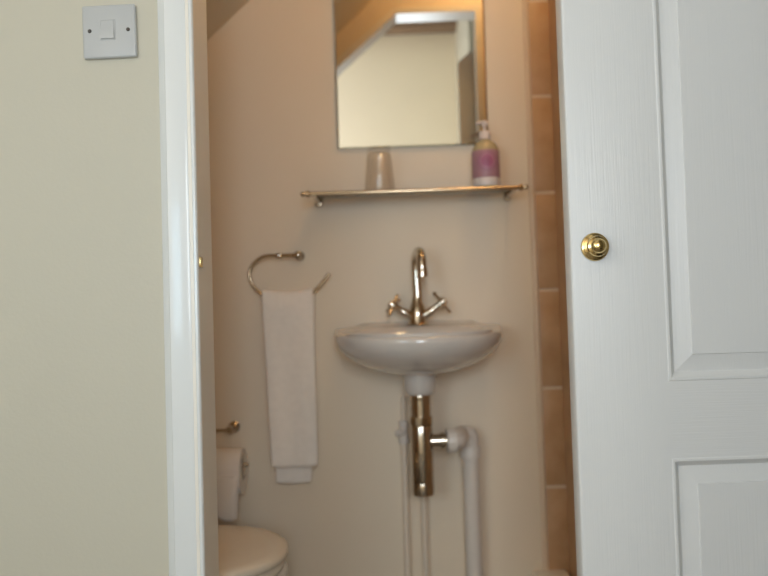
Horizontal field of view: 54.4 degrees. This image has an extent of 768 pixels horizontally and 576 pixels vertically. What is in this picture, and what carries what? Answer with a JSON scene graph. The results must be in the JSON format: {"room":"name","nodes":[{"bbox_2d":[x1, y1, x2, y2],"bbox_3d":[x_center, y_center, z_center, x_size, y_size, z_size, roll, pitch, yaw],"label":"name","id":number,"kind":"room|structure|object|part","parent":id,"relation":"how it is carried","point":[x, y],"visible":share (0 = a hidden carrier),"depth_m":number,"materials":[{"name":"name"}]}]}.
{"room":"hallway","nodes":[
{"label":"hallway","id":0,"kind":"room"},
{"bbox_2d":[0,0,168,575],"bbox_3d":[0.000,-0.486,1.220,3.100,2.850,0.068,-2,-2,1],"label":"wall","id":1,"kind":"structure","parent":0,"point":[83,453],"depth_m":1.18,"materials":[{"name":"beige paint"}]},
{"bbox_2d":[82,4,137,59],"bbox_3d":[-0.435,-0.406,1.183,0.085,0.085,0.012,-3,-2,1],"label":"light switch","id":2,"kind":"object","parent":1,"relation":"attached to","point":[109,31],"visible":1,"depth_m":1.18,"materials":[{"name":"grey plastic"}]},
{"bbox_2d":[157,0,204,575],"bbox_3d":[-0.313,0.098,1.161,0.059,1.697,0.021,-2,-2,1],"label":"trim","id":3,"kind":"structure","parent":1,"relation":"attached to","point":[182,546],"depth_m":1.16,"materials":[{"name":"white paint"}]},
{"bbox_2d":[185,0,218,575],"bbox_3d":[0.019,-0.051,1.200,0.648,1.977,0.087,-2,-2,1],"label":"lining","id":4,"kind":"object","parent":1,"relation":"attached to","point":[199,6],"visible":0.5,"depth_m":1.19,"materials":[{"name":"paint"}]},
{"bbox_2d":[199,257,202,267],"bbox_3d":[-0.287,-0.040,1.172,0.002,0.016,0.016,-2,-2,1],"label":"plate","id":5,"kind":"object","parent":4,"relation":"attached to","point":[200,258],"visible":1,"depth_m":1.17,"materials":[{"name":"gold metal"}]},
{"bbox_2d":[555,0,767,575],"bbox_3d":[0.666,-0.137,1.091,0.800,2.080,0.064,-2,-2,-1],"label":"door","id":6,"kind":"structure","parent":1,"relation":"in","point":[663,104],"depth_m":1.08,"materials":[{"name":"white wood"}]},
{"bbox_3d":[0.303,-0.059,1.061,0.041,0.041,0.028,-2,-2,-2],"label":"knob","id":7,"kind":"part","parent":6,"relation":"part of","materials":[{"name":"gold metal"}]},
{"bbox_3d":[0.503,-0.280,1.105,0.216,0.824,0.037,-2,-2,-2],"label":"panel","id":8,"kind":"part","parent":6,"relation":"part of","materials":[{"name":"white wood"}]},
{"bbox_3d":[0.675,0.181,1.094,0.533,0.110,0.035,-2,-2,-2],"label":"rail","id":9,"kind":"part","parent":6,"relation":"part of","materials":[{"name":"white wood"}]},
{"bbox_3d":[0.525,0.474,1.081,0.216,0.467,0.037,-2,-2,-2],"label":"panel","id":10,"kind":"part","parent":6,"relation":"part of","materials":[{"name":"white wood"}]},
{"bbox_2d":[206,0,249,39],"bbox_3d":[-0.380,-0.806,1.625,1.291,1.262,0.712,-2,-2,1],"label":"ceiling","id":11,"kind":"structure","parent":0,"point":[218,12],"depth_m":1.93,"materials":[{"name":"paint"}]},
{"bbox_2d":[207,0,542,575],"bbox_3d":[-0.228,-0.229,2.011,1.550,2.400,0.100,-2,-2,1],"label":"wall","id":12,"kind":"structure","parent":0,"point":[273,139],"depth_m":1.95,"materials":[{"name":"paint"}]},
{"bbox_2d":[216,421,248,475],"bbox_3d":[-0.421,0.410,1.899,0.161,0.129,0.090,-2,-2,1],"label":"toilet roll holder","id":13,"kind":"object","parent":12,"relation":"attached to","point":[234,426],"visible":0.55,"depth_m":1.88,"materials":[{"name":"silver metal"}]},
{"bbox_2d":[216,448,247,521],"bbox_3d":[-0.402,0.486,1.871,0.100,0.166,0.128,-2,-2,1],"label":"toilet roll","id":14,"kind":"object","parent":13,"relation":"hanging from","point":[231,481],"visible":0.51,"depth_m":1.82,"materials":[{"name":"white tissue paper"},{"name":"cardboard"}]},
{"bbox_2d":[248,251,330,295],"bbox_3d":[-0.242,-0.030,1.928,0.212,0.132,0.055,-2,-2,1],"label":"towel ring","id":15,"kind":"object","parent":12,"relation":"attached to","point":[298,255],"visible":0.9,"depth_m":1.91,"materials":[{"name":"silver metal"}]},
{"bbox_2d":[262,288,317,483],"bbox_3d":[-0.238,0.250,1.899,0.132,0.497,0.045,-2,-2,1],"label":"hand towel","id":16,"kind":"object","parent":15,"relation":"hanging from","point":[288,316],"visible":1,"depth_m":1.88,"materials":[{"name":"white fabric"}]},
{"bbox_2d":[395,397,410,575],"bbox_3d":[0.052,0.620,1.904,0.039,0.681,0.025,0,-3,-44],"label":"supply pipe","id":17,"kind":"object","parent":12,"relation":"attached to","point":[401,433],"visible":1,"depth_m":1.91,"materials":[{"name":"beige paint"}]},
{"bbox_2d":[334,0,487,148],"bbox_3d":[0.068,-0.650,1.964,0.394,0.560,0.010,-2,-2,1],"label":"wall mirror","id":18,"kind":"object","parent":12,"relation":"attached to","point":[410,73],"visible":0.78,"depth_m":1.96,"materials":[{"name":"clear glass"}]},
{"bbox_2d":[300,184,528,207],"bbox_3d":[0.075,-0.233,1.891,0.560,0.025,0.134,-2,-2,1],"label":"glass shelf","id":19,"kind":"object","parent":12,"relation":"attached to","point":[507,191],"visible":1,"depth_m":1.90,"materials":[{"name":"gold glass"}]},
{"bbox_3d":[0.074,-0.239,1.833,0.532,0.010,0.010,-2,-2,1],"label":"rail","id":20,"kind":"part","parent":19,"relation":"part of","materials":[{"name":"gold metal"}]},
{"bbox_3d":[0.075,-0.240,1.896,0.508,0.006,0.115,-2,-2,1],"label":"glass pane","id":21,"kind":"part","parent":19,"relation":"part of","materials":[{"name":"clear glass"}]},
{"bbox_2d":[472,120,499,186],"bbox_3d":[0.256,-0.335,1.883,0.069,0.173,0.069,-2,-2,1],"label":"soap bottle","id":22,"kind":"object","parent":19,"relation":"on","point":[485,153],"visible":0.88,"depth_m":1.85,"materials":[{"name":"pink plastic"}]},
{"bbox_2d":[334,320,502,395],"bbox_3d":[0.085,0.169,1.782,0.412,0.176,0.325,-2,-2,1],"label":"basin","id":23,"kind":"object","parent":12,"relation":"attached to","point":[418,353],"visible":0.99,"depth_m":1.69,"materials":[{"name":"white ceramic"}]},
{"bbox_2d":[386,247,451,324],"bbox_3d":[0.080,-0.004,1.885,0.155,0.196,0.127,-3,-2,36],"label":"mixer tap","id":24,"kind":"object","parent":23,"relation":"on","point":[417,314],"visible":1,"depth_m":1.88,"materials":[{"name":"silver metal"}]},
{"bbox_3d":[0.044,0.057,1.886,0.071,0.052,0.020,-1,-2,-14],"label":"handle","id":25,"kind":"part","parent":24,"relation":"part of","materials":[{"name":"silver metal"}]},
{"bbox_3d":[0.089,-0.035,1.859,0.026,0.136,0.115,-1,-2,-7],"label":"spout","id":26,"kind":"part","parent":24,"relation":"part of","materials":[{"name":"silver metal"}]},
{"bbox_3d":[0.126,0.052,1.885,0.071,0.056,0.020,-2,-2,15],"label":"handle","id":27,"kind":"part","parent":24,"relation":"part of","materials":[{"name":"silver metal"}]},
{"bbox_2d":[420,497,428,575],"bbox_3d":[0.098,0.618,1.903,0.039,0.681,0.025,0,-3,-44],"label":"supply pipe","id":28,"kind":"object","parent":12,"relation":"attached to","point":[424,529],"visible":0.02,"depth_m":1.90,"materials":[{"name":"beige paint"}]},
{"bbox_2d":[522,0,548,569],"bbox_3d":[0.386,-0.289,1.951,0.017,2.120,0.017,-2,-2,1],"label":"trim","id":29,"kind":"structure","parent":12,"relation":"attached to","point":[525,8],"depth_m":1.94,"materials":[{"name":"white wood"}]},
{"bbox_2d":[528,0,568,572],"bbox_3d":[0.420,-0.201,1.948,0.054,2.300,0.008,-2,-2,1],"label":"wall tiles","id":30,"kind":"structure","parent":12,"relation":"attached to","point":[556,496],"depth_m":1.94,"materials":[{"name":"beige tile"}]},
{"bbox_2d":[548,0,576,575],"bbox_3d":[0.491,-0.264,1.597,0.100,2.400,0.712,-2,-2,1],"label":"door frame","id":31,"kind":"structure","parent":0,"point":[551,3],"depth_m":1.90,"materials":[{"name":"wood"}]},
{"bbox_3d":[0.036,0.968,0.569,3.100,0.100,2.900,-2,-2,1],"label":"floor","id":32,"kind":"structure","parent":0,"visible":0},
{"bbox_2d":[218,525,287,575],"bbox_3d":[-0.539,0.564,1.525,0.684,0.804,0.376,-2,-2,1],"label":"toilet","id":33,"kind":"object","parent":32,"relation":"on","point":[243,551],"visible":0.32,"depth_m":1.49,"materials":[{"name":"white ceramic"}]},
{"bbox_3d":[-0.421,0.566,1.523,0.439,0.020,0.356,-2,-2,1],"label":"seat","id":34,"kind":"part","parent":33,"relation":"part of","materials":[{"name":"white plastic"}]},
{"bbox_2d":[445,426,482,575],"bbox_3d":[0.197,0.647,1.839,0.065,0.613,0.144,-3,-2,30],"label":"pipe","id":35,"kind":"object","parent":32,"relation":"on","point":[464,438],"visible":0.98,"depth_m":1.86,"materials":[{"name":"beige plastic"}]},
{"bbox_2d":[409,395,446,496],"bbox_3d":[0.107,0.379,1.813,0.089,0.244,0.058,-2,-2,1],"label":"trap","id":36,"kind":"object","parent":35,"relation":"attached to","point":[423,440],"visible":0.92,"depth_m":1.79,"materials":[{"name":"silver metal"}]},
{"bbox_2d":[410,426,434,496],"bbox_3d":[0.093,0.417,1.812,0.055,0.169,0.055,-2,-2,1],"label":"bottle","id":37,"kind":"object","parent":36,"relation":"on","point":[422,438],"depth_m":1.79,"materials":[{"name":"silver metal"}]},
{"bbox_2d":[431,432,446,448],"bbox_3d":[0.132,0.371,1.813,0.040,0.041,0.041,-2,-2,1],"label":"outlet","id":38,"kind":"object","parent":36,"relation":"attached to","point":[437,440],"depth_m":1.80,"materials":[{"name":"silver metal"}]},
{"bbox_2d":[460,445,480,458],"bbox_3d":[0.218,0.412,1.883,0.053,0.030,0.053,-2,-2,1],"label":"socket","id":39,"kind":"object","parent":35,"relation":"attached to","point":[468,451],"depth_m":1.86,"materials":[{"name":"beige plastic"}]},
{"bbox_2d":[532,570,569,575],"bbox_3d":[0.426,0.834,1.865,0.088,0.228,0.092,-2,-2,1],"label":"ledge","id":40,"kind":"object","parent":32,"relation":"on","point":[534,572],"visible":1,"depth_m":1.89,"materials":[{"name":"wood"}]}
]}

